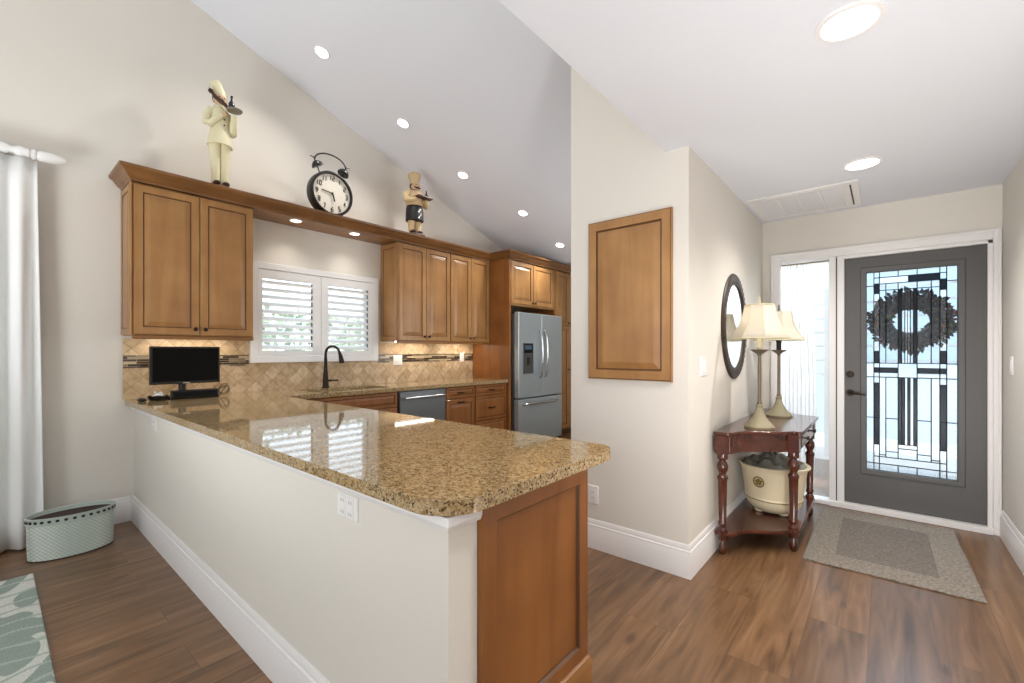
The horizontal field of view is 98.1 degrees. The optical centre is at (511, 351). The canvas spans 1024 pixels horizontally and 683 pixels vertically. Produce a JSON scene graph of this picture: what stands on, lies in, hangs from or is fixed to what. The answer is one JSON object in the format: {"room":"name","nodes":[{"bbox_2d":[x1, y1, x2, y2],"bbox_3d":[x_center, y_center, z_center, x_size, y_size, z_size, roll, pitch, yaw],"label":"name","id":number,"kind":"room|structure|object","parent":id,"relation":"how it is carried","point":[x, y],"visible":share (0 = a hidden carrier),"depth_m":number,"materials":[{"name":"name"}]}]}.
{"room":"kitchen","nodes":[
{"label":"kitchen","id":0,"kind":"room"},
{"bbox_2d":[0,0,513,510],"bbox_3d":[-2.907,-1.101,3.451,0.150,4.753,11.050,0,0,40],"label":"wall","id":1,"kind":"structure","parent":0,"point":[94,85],"depth_m":3.29,"materials":[{"name":"paint"}]},
{"bbox_2d":[4,149,66,164],"bbox_3d":[-3.695,-1.285,2.295,0.177,0.066,1.965,0,0,40],"label":"curtain rod","id":2,"kind":"object","parent":1,"relation":"attached to","point":[42,156],"visible":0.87,"depth_m":2.92,"materials":[{"name":"white metal"}]},
{"bbox_2d":[0,141,43,552],"bbox_3d":[-3.653,-0.031,2.256,0.085,2.583,1.760,0,0,40],"label":"window curtain","id":3,"kind":"object","parent":2,"relation":"hanging from","point":[21,444],"visible":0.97,"depth_m":2.83,"materials":[{"name":"white fabric"}]},
{"bbox_2d":[110,496,130,523],"bbox_3d":[-4.589,1.183,1.316,0.018,0.185,5.317,0,0,40],"label":"baseboard","id":4,"kind":"structure","parent":1,"relation":"attached to","point":[122,512],"depth_m":3.31,"materials":[{"name":"white wood"}]},
{"bbox_2d":[121,181,253,340],"bbox_3d":[-2.530,-0.645,3.505,0.359,1.109,0.799,0,0,40],"label":"upper cabinet","id":5,"kind":"object","parent":1,"relation":"attached to","point":[187,259],"visible":1,"depth_m":3.34,"materials":[{"name":"brown wood"}]},
{"bbox_2d":[244,206,395,244],"bbox_3d":[-1.822,-1.235,4.375,0.325,0.060,1.442,0,0,40],"label":"valance board","id":6,"kind":"object","parent":5,"relation":"attached to","point":[257,213],"visible":0.53,"depth_m":4.32,"materials":[{"name":"brown wood"}]},
{"bbox_2d":[289,219,301,222],"bbox_3d":[-1.986,-1.201,4.082,0.110,0.008,0.110,0,0,40],"label":"recessed light","id":7,"kind":"object","parent":6,"relation":"attached to","point":[291,220],"visible":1,"depth_m":4.07,"materials":[{"name":"white"}]},
{"bbox_2d":[108,160,570,273],"bbox_3d":[-0.833,-1.244,5.090,5.604,0.094,0.424,0,0,-45],"label":"crown molding","id":8,"kind":"structure","parent":5,"relation":"attached to","point":[123,172],"depth_m":3.91,"materials":[{"name":"brown wood"}]},
{"bbox_2d":[121,160,470,257],"bbox_3d":[-1.604,-1.294,4.571,0.402,0.004,3.740,0,0,40],"label":"deck","id":9,"kind":"object","parent":8,"relation":"on","point":[121,160],"visible":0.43,"depth_m":3.70,"materials":[{"name":"brown wood"}]},
{"bbox_2d":[202,80,242,187],"bbox_3d":[-2.317,-1.731,3.571,0.278,0.870,0.182,0,0,-19],"label":"chef figurine","id":10,"kind":"object","parent":9,"relation":"on","point":[223,125],"visible":0.89,"depth_m":3.52,"materials":[{"name":"beige ceramic"}]},
{"bbox_2d":[226,96,242,114],"bbox_3d":[-2.229,-1.980,3.566,0.116,0.123,0.116,0,0,40],"label":"tray","id":11,"kind":"object","parent":10,"relation":"on","point":[230,107],"depth_m":3.54,"materials":[{"name":"grey metal"}]},
{"bbox_2d":[306,152,352,215],"bbox_3d":[-1.755,-1.601,4.286,0.131,0.604,0.424,0,0,40],"label":"alarm clock","id":12,"kind":"object","parent":9,"relation":"on","point":[327,191],"visible":0.97,"depth_m":4.24,"materials":[{"name":"black plastic"}]},
{"bbox_2d":[402,172,432,236],"bbox_3d":[-1.071,-1.655,4.985,0.270,0.718,0.323,0,0,40],"label":"chef figurine","id":13,"kind":"object","parent":9,"relation":"on","point":[415,201],"visible":0.97,"depth_m":4.94,"materials":[{"name":"beige ceramic"}]},
{"bbox_2d":[415,194,432,200],"bbox_3d":[-0.991,-1.714,4.957,0.110,0.015,0.200,0,0,40],"label":"tray","id":14,"kind":"object","parent":13,"relation":"on","point":[418,197],"depth_m":4.93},
{"bbox_2d":[123,339,472,399],"bbox_3d":[-1.729,0.132,4.730,0.010,0.458,3.680,0,0,40],"label":"backsplash","id":15,"kind":"structure","parent":1,"relation":"attached to","point":[252,377],"depth_m":4.30,"materials":[{"name":"tile"}]},
{"bbox_2d":[123,354,472,367],"bbox_3d":[-1.724,0.076,4.726,0.004,0.093,3.680,0,0,40],"label":"trim","id":16,"kind":"structure","parent":1,"relation":"attached to","point":[129,361],"depth_m":3.96,"materials":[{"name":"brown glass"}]},
{"bbox_2d":[249,261,377,362],"bbox_3d":[-1.925,-0.355,4.471,0.042,0.916,1.305,0,0,40],"label":"trim","id":17,"kind":"structure","parent":1,"relation":"attached to","point":[253,345],"depth_m":4.33,"materials":[{"name":"white wood"}]},
{"bbox_2d":[289,290,366,355],"bbox_3d":[-2.026,-0.357,4.555,0.040,0.795,1.175,0,0,40],"label":"window","id":18,"kind":"structure","parent":1,"relation":"in","point":[363,296],"depth_m":4.98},
{"bbox_2d":[258,268,320,355],"bbox_3d":[-2.118,-0.357,4.246,0.058,0.791,0.583,0,0,40],"label":"plantation shutter","id":19,"kind":"object","parent":18,"relation":"attached to","point":[315,281],"visible":1,"depth_m":4.23,"materials":[{"name":"white wood"}]},
{"bbox_2d":[321,277,372,354],"bbox_3d":[-1.741,-0.357,4.696,0.058,0.791,0.583,0,0,40],"label":"plantation shutter","id":20,"kind":"object","parent":18,"relation":"attached to","point":[326,282],"visible":0.97,"depth_m":4.68,"materials":[{"name":"white wood"}]},
{"bbox_2d":[393,355,401,364],"bbox_3d":[-1.331,0.100,5.183,0.008,0.118,0.125,0,0,40],"label":"wall outlet","id":21,"kind":"object","parent":1,"relation":"attached to","point":[397,359],"visible":1,"depth_m":5.17,"materials":[{"name":"white plastic"}]},
{"bbox_2d":[381,241,449,343],"bbox_3d":[-1.108,-0.645,5.199,0.359,1.109,0.763,0,0,40],"label":"upper cabinet","id":22,"kind":"object","parent":1,"relation":"attached to","point":[415,280],"visible":1,"depth_m":5.01,"materials":[{"name":"brown wood"}]},
{"bbox_2d":[460,353,463,361],"bbox_3d":[-0.672,0.075,5.968,0.008,0.118,0.075,0,0,40],"label":"wall outlet","id":23,"kind":"object","parent":1,"relation":"attached to","point":[461,354],"visible":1,"depth_m":5.96,"materials":[{"name":"white plastic"}]},
{"bbox_2d":[449,253,488,344],"bbox_3d":[-0.637,-0.645,5.760,0.359,1.109,0.699,0,0,40],"label":"upper cabinet","id":24,"kind":"object","parent":1,"relation":"attached to","point":[469,277],"visible":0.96,"depth_m":5.64,"materials":[{"name":"brown wood"}]},
{"bbox_2d":[133,410,476,682],"bbox_3d":[-1.483,0.839,2.269,3.550,0.872,0.100,0,0,40],"label":"wall","id":25,"kind":"structure","parent":0,"point":[388,596],"depth_m":1.50,"materials":[{"name":"paint"}]},
{"bbox_2d":[152,418,156,430],"bbox_3d":[-2.380,0.485,2.951,0.118,0.074,0.008,0,0,40],"label":"wall outlet","id":26,"kind":"object","parent":25,"relation":"attached to","point":[154,421],"visible":0.99,"depth_m":2.92,"materials":[{"name":"white plastic"}]},
{"bbox_2d":[131,495,329,682],"bbox_3d":[-1.481,1.183,2.258,3.568,0.185,0.121,0,0,40],"label":"baseboard","id":27,"kind":"structure","parent":25,"relation":"attached to","point":[280,662],"depth_m":2.01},
{"bbox_2d":[131,407,481,532],"bbox_3d":[-1.481,0.423,2.259,3.566,0.040,0.119,0,0,40],"label":"trim","id":28,"kind":"structure","parent":25,"relation":"attached to","point":[448,524],"depth_m":1.26,"materials":[{"name":"white wood"}]},
{"bbox_2d":[338,491,358,522],"bbox_3d":[-0.515,0.485,1.386,0.118,0.074,0.008,0,0,40],"label":"wall outlet","id":29,"kind":"object","parent":25,"relation":"attached to","point":[348,506],"visible":1,"depth_m":1.37,"materials":[{"name":"white plastic"}]},
{"bbox_2d":[340,494,344,516],"bbox_3d":[-0.534,0.485,1.398,0.033,0.066,0.002,0,0,40],"label":"socket","id":30,"kind":"object","parent":29,"relation":"attached to","point":[342,496],"depth_m":1.40,"materials":[{"name":"white plastic"}]},
{"bbox_2d":[347,497,352,520],"bbox_3d":[-0.499,0.485,1.369,0.033,0.066,0.002,0,0,40],"label":"socket","id":31,"kind":"object","parent":29,"relation":"attached to","point":[349,499],"depth_m":1.37,"materials":[{"name":"white plastic"}]},
{"bbox_2d":[191,0,570,271],"bbox_3d":[-1.520,-2.418,2.287,3.470,2.199,11.050,0,0,40],"label":"ceiling","id":32,"kind":"structure","parent":0,"point":[480,94],"depth_m":4.01,"materials":[{"name":"paint"}]},
{"bbox_2d":[314,45,329,58],"bbox_3d":[-1.653,-2.602,3.861,0.134,0.050,0.128,0,0,40],"label":"recessed light","id":33,"kind":"object","parent":32,"relation":"in","point":[322,52],"visible":1,"depth_m":3.86,"materials":[{"name":"white"}]},
{"bbox_2d":[396,118,409,127],"bbox_3d":[-1.102,-2.308,4.489,0.134,0.050,0.128,0,0,40],"label":"recessed light","id":34,"kind":"object","parent":32,"relation":"in","point":[401,122],"visible":1,"depth_m":4.48,"materials":[{"name":"white"}]},
{"bbox_2d":[457,171,468,178],"bbox_3d":[-0.562,-2.023,5.094,0.134,0.050,0.128,0,0,40],"label":"recessed light","id":35,"kind":"object","parent":32,"relation":"in","point":[461,174],"visible":1,"depth_m":5.09,"materials":[{"name":"white"}]},
{"bbox_2d":[518,210,527,215],"bbox_3d":[0.138,-1.736,5.570,0.134,0.050,0.128,0,0,40],"label":"recessed light","id":36,"kind":"object","parent":32,"relation":"in","point":[520,212],"visible":1,"depth_m":5.57,"materials":[{"name":"white"}]},
{"bbox_2d":[555,242,564,247],"bbox_3d":[0.662,-1.468,6.125,0.134,0.050,0.128,0,0,40],"label":"recessed light","id":37,"kind":"object","parent":32,"relation":"in","point":[558,244],"visible":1,"depth_m":6.12,"materials":[{"name":"white"}]},
{"bbox_2d":[0,433,1023,682],"bbox_3d":[-0.175,1.335,1.191,7.400,0.120,11.200,0,0,40],"label":"floor","id":38,"kind":"structure","parent":0,"point":[758,611],"depth_m":2.12,"materials":[{"name":"brown wood"}]},
{"bbox_2d":[0,573,55,682],"bbox_3d":[-2.428,1.264,0.918,2.500,0.019,2.085,0,0,40],"label":"area rug","id":39,"kind":"object","parent":38,"relation":"on","point":[25,657],"visible":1,"depth_m":1.96,"materials":[{"name":"green fabric"}]},
{"bbox_2d":[23,500,115,562],"bbox_3d":[-2.816,1.143,2.843,0.259,0.264,0.422,0,0,40],"label":"basket","id":40,"kind":"object","parent":38,"relation":"on","point":[63,532],"visible":1,"depth_m":2.77,"materials":[{"name":"white wicker"}]},
{"bbox_2d":[306,392,396,412],"bbox_3d":[-1.690,0.838,4.279,0.610,0.874,0.984,0,0,40],"label":"base cabinet","id":41,"kind":"object","parent":38,"relation":"on","point":[387,401],"visible":0.2,"depth_m":4.22,"materials":[{"name":"brown wood"}]},
{"bbox_2d":[397,388,445,419],"bbox_3d":[-1.137,0.841,4.869,0.658,0.868,0.614,0,0,40],"label":"dishwasher","id":42,"kind":"object","parent":38,"relation":"on","point":[427,403],"visible":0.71,"depth_m":4.69,"materials":[{"name":"metal"}]},
{"bbox_2d":[444,385,473,424],"bbox_3d":[-0.807,0.838,5.302,0.647,0.874,0.462,0,0,40],"label":"base cabinet","id":43,"kind":"object","parent":38,"relation":"on","point":[459,401],"visible":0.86,"depth_m":5.11,"materials":[{"name":"brown wood"}]},
{"bbox_2d":[474,383,505,429],"bbox_3d":[-0.472,0.838,5.702,0.647,0.874,0.578,0,0,40],"label":"base cabinet","id":44,"kind":"object","parent":38,"relation":"on","point":[489,399],"visible":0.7,"depth_m":5.50,"materials":[{"name":"brown wood"}]},
{"bbox_2d":[473,258,554,429],"bbox_3d":[0.065,0.038,6.329,0.694,2.474,1.070,0,0,40],"label":"tall cabinet","id":45,"kind":"object","parent":38,"relation":"on","point":[514,285],"visible":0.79,"depth_m":5.89,"materials":[{"name":"brown wood"}]},
{"bbox_2d":[477,469,591,682],"bbox_3d":[-1.008,0.838,2.288,2.914,0.874,0.534,0,0,40],"label":"base cabinet","id":46,"kind":"object","parent":38,"relation":"on","point":[532,547],"visible":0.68,"depth_m":1.34,"materials":[{"name":"brown wood"}]},
{"bbox_2d":[125,378,610,515],"bbox_3d":[-0.351,0.380,3.582,3.598,0.038,3.668,0,0,40],"label":"countertop","id":47,"kind":"structure","parent":46,"relation":"on","point":[415,464],"depth_m":1.72,"materials":[{"name":"beige stone"}]},
{"bbox_2d":[137,398,146,401],"bbox_3d":[-2.661,0.348,3.192,0.089,0.028,0.054,0,0,40],"label":"computer mouse","id":48,"kind":"object","parent":47,"relation":"on","point":[139,399],"visible":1,"depth_m":3.17,"materials":[{"name":"black plastic"}]},
{"bbox_2d":[147,391,168,400],"bbox_3d":[-2.619,0.327,3.288,0.128,0.069,0.128,0,0,40],"label":"dish","id":49,"kind":"object","parent":47,"relation":"on","point":[159,396],"visible":1,"depth_m":3.26,"materials":[{"name":"black plastic"}]},
{"bbox_2d":[149,346,219,398],"bbox_3d":[-2.567,0.162,3.490,0.132,0.399,0.452,0,0,40],"label":"computer monitor","id":50,"kind":"object","parent":47,"relation":"on","point":[181,366],"visible":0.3,"depth_m":3.45,"materials":[{"name":"black plastic"}]},
{"bbox_2d":[170,388,218,399],"bbox_3d":[-2.454,0.327,3.440,0.066,0.067,0.305,0,0,40],"label":"keyboard","id":51,"kind":"object","parent":47,"relation":"on","point":[210,392],"visible":1,"depth_m":3.42,"materials":[{"name":"black plastic"}]},
{"bbox_2d":[173,390,217,397],"bbox_3d":[-2.438,0.324,3.426,0.022,0.042,0.285,0,0,40],"label":"grille","id":52,"kind":"object","parent":51,"relation":"attached to","point":[178,393],"depth_m":3.42,"materials":[{"name":"black plastic"}]},
{"bbox_2d":[214,383,229,394],"bbox_3d":[-2.361,0.307,3.611,0.084,0.106,0.103,0,0,40],"label":"cable","id":53,"kind":"object","parent":47,"relation":"on","point":[223,383],"visible":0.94,"depth_m":3.61,"materials":[{"name":"black plastic"}]},
{"bbox_2d":[322,345,343,387],"bbox_3d":[-1.762,0.148,4.416,0.236,0.425,0.123,0,0,8],"label":"kitchen faucet","id":54,"kind":"object","parent":47,"relation":"on","point":[326,380],"visible":1,"depth_m":4.38,"materials":[{"name":"brown metal"}]},
{"bbox_2d":[511,311,561,436],"bbox_3d":[0.149,0.380,6.275,0.821,1.790,0.995,0,0,40],"label":"refrigerator","id":55,"kind":"object","parent":38,"relation":"on","point":[536,339],"visible":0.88,"depth_m":5.97,"materials":[{"name":"metal"}]},
{"bbox_2d":[555,270,570,434],"bbox_3d":[0.642,0.038,7.018,0.694,2.474,0.722,0,0,40],"label":"pantry cabinet","id":56,"kind":"object","parent":38,"relation":"on","point":[562,280],"visible":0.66,"depth_m":6.73,"materials":[{"name":"brown wood"}]},
{"bbox_2d":[713,408,818,554],"bbox_3d":[1.920,0.889,3.229,0.446,0.772,1.505,0,0,40],"label":"console table","id":57,"kind":"object","parent":38,"relation":"on","point":[790,435],"visible":0.85,"depth_m":2.82,"materials":[{"name":"brown wood"}]},
{"bbox_2d":[728,296,790,429],"bbox_3d":[1.631,0.067,2.927,0.346,0.872,0.346,0,0,40],"label":"table lamp","id":58,"kind":"object","parent":57,"relation":"on","point":[759,322],"visible":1,"depth_m":2.86,"materials":[{"name":"fabric"}]},
{"bbox_2d":[756,338,762,349],"bbox_3d":[1.631,-0.054,2.926,0.040,0.105,0.039,0,0,40],"label":"socket","id":59,"kind":"object","parent":58,"relation":"attached to","point":[758,340],"depth_m":2.91,"materials":[{"name":"beige plastic"}]},
{"bbox_2d":[714,495,814,537],"bbox_3d":[1.909,1.145,3.238,0.418,0.024,1.461,0,0,40],"label":"shelf","id":60,"kind":"object","parent":57,"relation":"attached to","point":[744,519],"depth_m":2.94,"materials":[{"name":"brown wood"}]},
{"bbox_2d":[738,452,810,516],"bbox_3d":[1.862,0.925,3.163,0.448,0.416,0.448,0,0,40],"label":"pot","id":61,"kind":"object","parent":57,"relation":"on","point":[765,475],"visible":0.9,"depth_m":3.04,"materials":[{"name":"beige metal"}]},
{"bbox_2d":[752,305,805,417],"bbox_3d":[2.076,0.067,3.454,0.346,0.872,0.346,0,0,40],"label":"table lamp","id":62,"kind":"object","parent":57,"relation":"on","point":[786,320],"visible":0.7,"depth_m":3.40,"materials":[{"name":"fabric"}]},
{"bbox_2d":[776,340,781,349],"bbox_3d":[2.076,-0.054,3.454,0.040,0.105,0.039,0,0,40],"label":"socket","id":63,"kind":"object","parent":62,"relation":"attached to","point":[778,342],"depth_m":3.44,"materials":[{"name":"brown metal"}]},
{"bbox_2d":[803,507,986,603],"bbox_3d":[2.462,1.269,2.930,0.789,0.010,1.185,0,0,40],"label":"entry rug","id":64,"kind":"object","parent":38,"relation":"on","point":[932,558],"visible":1,"depth_m":2.81,"materials":[{"name":"beige fabric"}]},
{"bbox_2d":[571,67,694,544],"bbox_3d":[0.732,-0.529,2.793,0.778,3.609,0.110,0,0,40],"label":"wall","id":65,"kind":"structure","parent":0,"point":[647,484],"depth_m":2.71,"materials":[{"name":"paint"}]},
{"bbox_2d":[588,484,598,504],"bbox_3d":[0.527,0.930,2.887,0.075,0.118,0.008,0,0,40],"label":"wall outlet","id":66,"kind":"object","parent":65,"relation":"attached to","point":[593,491],"visible":1,"depth_m":2.88,"materials":[{"name":"white plastic"}]},
{"bbox_2d":[591,489,594,499],"bbox_3d":[0.525,0.930,2.885,0.033,0.066,0.002,0,0,40],"label":"socket","id":67,"kind":"object","parent":66,"relation":"attached to","point":[592,490],"depth_m":2.88,"materials":[{"name":"white plastic"}]},
{"bbox_2d":[588,207,672,381],"bbox_3d":[0.710,-0.328,2.724,0.548,1.006,0.024,0,0,40],"label":"wall panel cover","id":68,"kind":"object","parent":65,"relation":"attached to","point":[630,258],"visible":1,"depth_m":2.69,"materials":[{"name":"brown wood"}]},
{"bbox_2d":[695,153,762,537],"bbox_3d":[1.665,0.059,3.377,0.100,2.433,1.985,0,0,40],"label":"wall","id":69,"kind":"structure","parent":0,"point":[728,236],"depth_m":2.93,"materials":[{"name":"paint"}]},
{"bbox_2d":[588,490,745,579],"bbox_3d":[1.327,1.183,3.487,0.796,0.185,1.973,0,0,40],"label":"baseboard","id":70,"kind":"structure","parent":69,"relation":"attached to","point":[682,560],"depth_m":2.67,"materials":[{"name":"white wood"}]},
{"bbox_2d":[700,357,706,375],"bbox_3d":[1.166,0.090,2.696,0.010,0.118,0.122,0,0,40],"label":"light switch","id":71,"kind":"object","parent":69,"relation":"attached to","point":[703,360],"visible":1,"depth_m":2.67,"materials":[{"name":"white plastic"}]},
{"bbox_2d":[721,274,746,378],"bbox_3d":[1.630,-0.183,3.240,0.021,0.768,0.674,0,0,40],"label":"oval mirror","id":72,"kind":"object","parent":69,"relation":"attached to","point":[733,300],"visible":0.85,"depth_m":3.20,"materials":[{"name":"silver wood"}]},
{"bbox_2d":[499,0,1023,222],"bbox_3d":[0.690,-1.218,-0.559,3.725,0.120,9.230,0,0,40],"label":"ceiling","id":73,"kind":"structure","parent":0,"point":[934,90],"depth_m":1.93,"materials":[{"name":"paint"}]},
{"bbox_2d":[746,179,861,220],"bbox_3d":[2.268,-1.151,3.443,0.678,0.014,0.650,0,0,40],"label":"ceiling vent","id":74,"kind":"object","parent":73,"relation":"in","point":[845,194],"visible":1,"depth_m":3.40,"materials":[{"name":"white metal"}]},
{"bbox_2d":[814,0,886,42],"bbox_3d":[1.184,-1.154,1.561,0.202,0.008,0.202,0,0,40],"label":"recessed light","id":75,"kind":"object","parent":73,"relation":"in","point":[852,20],"visible":1,"depth_m":1.55,"materials":[{"name":"white"}]},
{"bbox_2d":[842,156,882,170],"bbox_3d":[2.156,-1.154,2.735,0.202,0.008,0.202,0,0,40],"label":"recessed light","id":76,"kind":"object","parent":73,"relation":"in","point":[866,162],"visible":1,"depth_m":2.73,"materials":[{"name":"white"}]},
{"bbox_2d":[763,184,1002,509],"bbox_3d":[2.904,0.059,3.555,1.570,2.433,0.120,0,0,40],"label":"wall","id":77,"kind":"structure","parent":0,"point":[981,208],"depth_m":3.49,"materials":[{"name":"paint"}]},
{"bbox_2d":[782,260,828,265],"bbox_3d":[2.541,0.235,3.848,0.350,2.020,0.055,0,0,40],"label":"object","id":78,"kind":"structure","parent":77,"relation":"in","point":[826,260],"depth_m":3.81,"materials":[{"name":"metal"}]},
{"bbox_2d":[782,264,815,493],"bbox_3d":[2.494,0.235,3.860,0.255,1.980,0.030,0,0,40],"label":"sheer curtain","id":79,"kind":"object","parent":78,"relation":"hanging from","point":[798,362],"visible":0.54,"depth_m":3.85,"materials":[{"name":"white fabric"}]},
{"bbox_2d":[836,258,836,500],"bbox_3d":[2.712,0.250,3.705,0.008,2.050,0.096,0,0,40],"label":"trim","id":80,"kind":"structure","parent":77,"relation":"attached to","point":[836,258],"depth_m":3.67,"materials":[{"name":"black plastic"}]},
{"bbox_2d":[780,239,992,527],"bbox_3d":[2.895,0.242,3.555,1.305,2.065,0.132,0,0,40],"label":"trim","id":81,"kind":"structure","parent":77,"relation":"attached to","point":[840,259],"depth_m":3.64,"materials":[{"name":"white wood"}]},
{"bbox_2d":[771,228,1001,535],"bbox_3d":[2.843,0.211,3.510,1.393,2.128,0.028,0,0,40],"label":"trim","id":82,"kind":"structure","parent":77,"relation":"attached to","point":[995,234],"depth_m":3.08,"materials":[{"name":"white wood"}]},
{"bbox_2d":[804,493,993,534],"bbox_3d":[2.894,1.254,3.544,1.282,0.043,0.150,0,0,40],"label":"trim","id":83,"kind":"structure","parent":77,"relation":"attached to","point":[967,526],"depth_m":3.36,"materials":[{"name":"white wood"}]},
{"bbox_2d":[845,244,986,524],"bbox_3d":[3.040,0.236,3.388,0.808,1.986,0.122,0,0,40],"label":"door","id":84,"kind":"structure","parent":77,"relation":"in","point":[963,498],"depth_m":3.36,"materials":[{"name":"grey metal"}]},
{"bbox_2d":[867,286,956,355],"bbox_3d":[3.098,-0.236,3.452,0.589,0.554,0.174,0,0,40],"label":"wreath","id":85,"kind":"object","parent":84,"relation":"hanging from","point":[924,300],"visible":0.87,"depth_m":3.41,"materials":[{"name":"brown plant"}]},
{"bbox_2d":[1003,154,1023,536],"bbox_3d":[2.359,0.059,1.761,0.100,2.433,3.330,0,0,40],"label":"wall","id":86,"kind":"structure","parent":0,"point":[1013,186],"depth_m":2.81,"materials":[{"name":"paint"}]},
{"bbox_2d":[1009,356,1012,374],"bbox_3d":[3.197,0.090,2.846,0.010,0.118,0.075,0,0,40],"label":"light switch","id":87,"kind":"object","parent":86,"relation":"attached to","point":[1010,357],"visible":1,"depth_m":2.83,"materials":[{"name":"white plastic"}]},
{"bbox_2d":[1000,510,1023,574],"bbox_3d":[2.305,1.183,1.789,0.018,0.185,3.305,0,0,40],"label":"baseboard","id":88,"kind":"structure","parent":86,"relation":"attached to","point":[1010,535],"depth_m":2.75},
{"label":"outside","id":89,"kind":"structure","parent":0,"visible":0},
{"bbox_2d":[815,432,956,475],"bbox_3d":[3.214,1.495,3.830,60.000,0.160,70.000,0,0,40],"label":"ground","id":90,"kind":"structure","parent":89,"point":[891,445],"depth_m":6.10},
{"bbox_2d":[263,301,361,350],"bbox_3d":[-2.816,0.398,8.774,1.419,2.370,6.881,0,0,40],"label":"hedge","id":91,"kind":"object","parent":90,"relation":"on","point":[265,307],"visible":0.02,"depth_m":7.72,"materials":[{"name":"green plant"}]},
{"bbox_2d":[801,262,956,455],"bbox_3d":[4.677,0.045,5.729,6.260,2.740,0.070,0,0,40],"label":"screen","id":92,"kind":"object","parent":90,"relation":"on","point":[825,318],"visible":0.12,"depth_m":6.02,"materials":[{"name":"white"}]},
{"bbox_2d":[809,264,956,444],"bbox_3d":[6.106,-0.905,7.277,18.000,4.640,0.200,0,0,40],"label":"wall","id":93,"kind":"structure","parent":90,"relation":"on","point":[924,385],"depth_m":7.10,"materials":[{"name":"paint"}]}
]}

